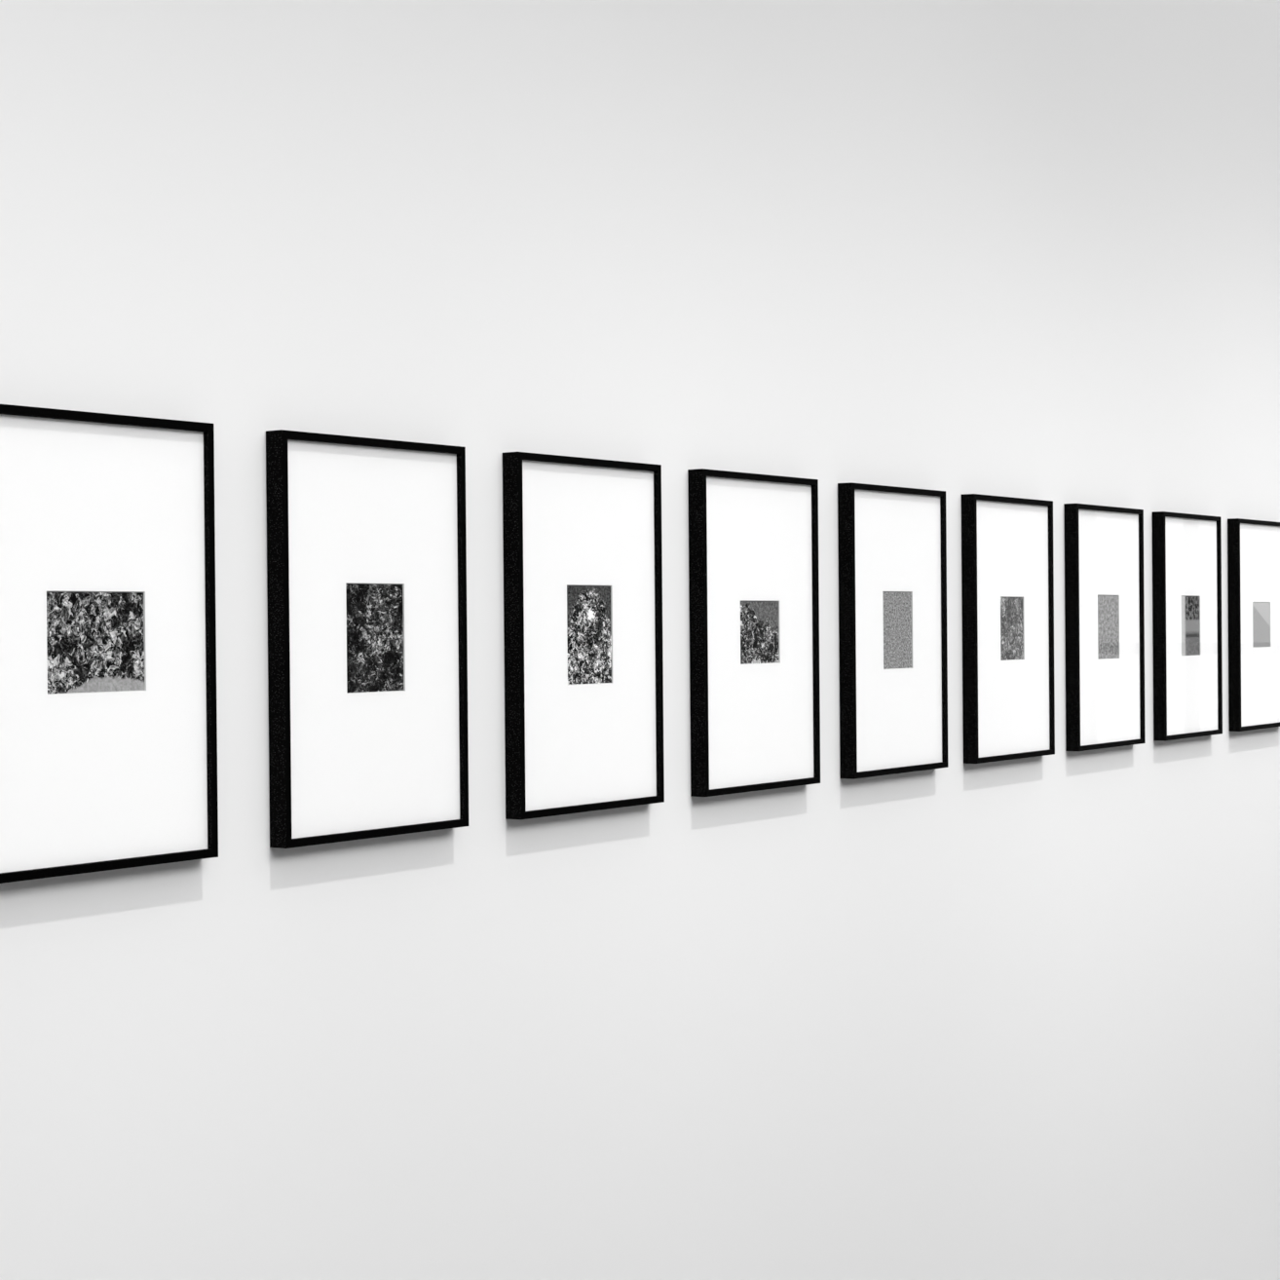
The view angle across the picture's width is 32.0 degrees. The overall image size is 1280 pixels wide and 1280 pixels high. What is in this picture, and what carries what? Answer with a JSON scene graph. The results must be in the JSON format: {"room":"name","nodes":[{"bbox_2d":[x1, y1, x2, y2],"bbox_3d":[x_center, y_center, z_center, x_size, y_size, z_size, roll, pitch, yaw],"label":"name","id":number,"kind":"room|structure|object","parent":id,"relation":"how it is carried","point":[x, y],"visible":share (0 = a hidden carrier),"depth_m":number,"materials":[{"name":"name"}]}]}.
{"room":"museum","nodes":[
{"label":"museum","id":0,"kind":"room"},
{"bbox_2d":[0,0,1279,1279],"bbox_3d":[0.853,-0.338,4.301,0.150,3.800,14.300,0,0,36],"label":"wall","id":1,"kind":"structure","parent":0,"point":[1016,1019],"depth_m":3.06,"materials":[{"name":"white paint"}]},
{"bbox_2d":[0,404,218,883],"bbox_3d":[-0.538,0.002,2.197,0.024,0.450,0.306,0,0,36],"label":"picture frame","id":2,"kind":"object","parent":1,"relation":"attached to","point":[108,717],"visible":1,"depth_m":2.20,"materials":[{"name":"white paper"}]},
{"bbox_2d":[46,591,144,693],"bbox_3d":[-0.535,0.002,2.195,0.001,0.101,0.124,0,0,36],"label":"print","id":3,"kind":"object","parent":2,"relation":"attached to","point":[95,640],"depth_m":2.19},
{"bbox_2d":[265,429,468,848],"bbox_3d":[-0.303,-0.002,2.527,0.024,0.450,0.306,0,0,36],"label":"picture frame","id":4,"kind":"object","parent":1,"relation":"attached to","point":[367,631],"visible":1,"depth_m":2.51,"materials":[{"name":"white paper"}]},
{"bbox_2d":[345,583,403,692],"bbox_3d":[-0.300,-0.002,2.525,0.001,0.124,0.097,0,0,36],"label":"print","id":5,"kind":"object","parent":4,"relation":"attached to","point":[374,612],"depth_m":2.52},
{"bbox_2d":[502,451,664,820],"bbox_3d":[-0.068,-0.007,2.857,0.024,0.450,0.306,0,0,36],"label":"picture frame","id":6,"kind":"object","parent":1,"relation":"attached to","point":[583,551],"visible":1,"depth_m":2.84,"materials":[{"name":"white paper"}]},
{"bbox_2d":[566,585,611,684],"bbox_3d":[-0.065,-0.007,2.854,0.001,0.128,0.097,0,0,36],"label":"print","id":7,"kind":"object","parent":6,"relation":"attached to","point":[588,607],"depth_m":2.85},
{"bbox_2d":[687,468,820,796],"bbox_3d":[0.167,-0.011,3.186,0.024,0.450,0.306,0,0,36],"label":"picture frame","id":8,"kind":"object","parent":1,"relation":"attached to","point":[753,538],"visible":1,"depth_m":3.17,"materials":[{"name":"white paper"}]},
{"bbox_2d":[740,601,778,664],"bbox_3d":[0.171,-0.011,3.184,0.001,0.091,0.105,0,0,36],"label":"print","id":9,"kind":"object","parent":8,"relation":"attached to","point":[759,620],"depth_m":3.18},
{"bbox_2d":[837,482,948,779],"bbox_3d":[0.402,-0.016,3.516,0.024,0.450,0.306,0,0,36],"label":"picture frame","id":10,"kind":"object","parent":1,"relation":"attached to","point":[892,540],"visible":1,"depth_m":3.50,"materials":[{"name":"white paper"}]},
{"bbox_2d":[882,591,911,669],"bbox_3d":[0.406,-0.016,3.514,0.001,0.123,0.096,0,0,36],"label":"print","id":11,"kind":"object","parent":10,"relation":"attached to","point":[897,606],"depth_m":3.51},
{"bbox_2d":[961,493,1054,763],"bbox_3d":[0.637,-0.020,3.846,0.024,0.450,0.306,0,0,36],"label":"picture frame","id":12,"kind":"object","parent":1,"relation":"attached to","point":[1007,566],"visible":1,"depth_m":3.83,"materials":[{"name":"white paper"}]},
{"bbox_2d":[1000,597,1023,660],"bbox_3d":[0.641,-0.020,3.843,0.001,0.110,0.092,0,0,36],"label":"print","id":13,"kind":"object","parent":12,"relation":"attached to","point":[1011,608],"depth_m":3.84},
{"bbox_2d":[1064,503,1145,751],"bbox_3d":[0.873,-0.024,4.176,0.024,0.450,0.306,0,0,36],"label":"picture frame","id":14,"kind":"object","parent":1,"relation":"attached to","point":[1105,592],"visible":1,"depth_m":4.16,"materials":[{"name":"white paper"}]},
{"bbox_2d":[1097,595,1118,659],"bbox_3d":[0.876,-0.025,4.173,0.001,0.121,0.097,0,0,36],"label":"print","id":15,"kind":"object","parent":14,"relation":"attached to","point":[1108,605],"depth_m":4.17},
{"bbox_2d":[1152,511,1222,740],"bbox_3d":[1.108,-0.029,4.505,0.024,0.450,0.306,0,0,36],"label":"picture frame","id":16,"kind":"object","parent":1,"relation":"attached to","point":[1186,547],"visible":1,"depth_m":4.48,"materials":[{"name":"white paper"}]},
{"bbox_2d":[1181,596,1199,655],"bbox_3d":[1.111,-0.029,4.503,0.001,0.122,0.100,0,0,36],"label":"print","id":17,"kind":"object","parent":16,"relation":"attached to","point":[1189,604],"depth_m":4.50},
{"bbox_2d":[1227,518,1279,731],"bbox_3d":[1.343,-0.033,4.835,0.024,0.450,0.306,0,0,36],"label":"picture frame","id":18,"kind":"object","parent":1,"relation":"attached to","point":[1253,545],"visible":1,"depth_m":4.79,"materials":[{"name":"white paper"}]},
{"bbox_2d":[1252,602,1270,647],"bbox_3d":[1.346,-0.033,4.832,0.001,0.099,0.108,0,0,36],"label":"print","id":19,"kind":"object","parent":18,"relation":"attached to","point":[1261,610],"depth_m":4.83}
]}

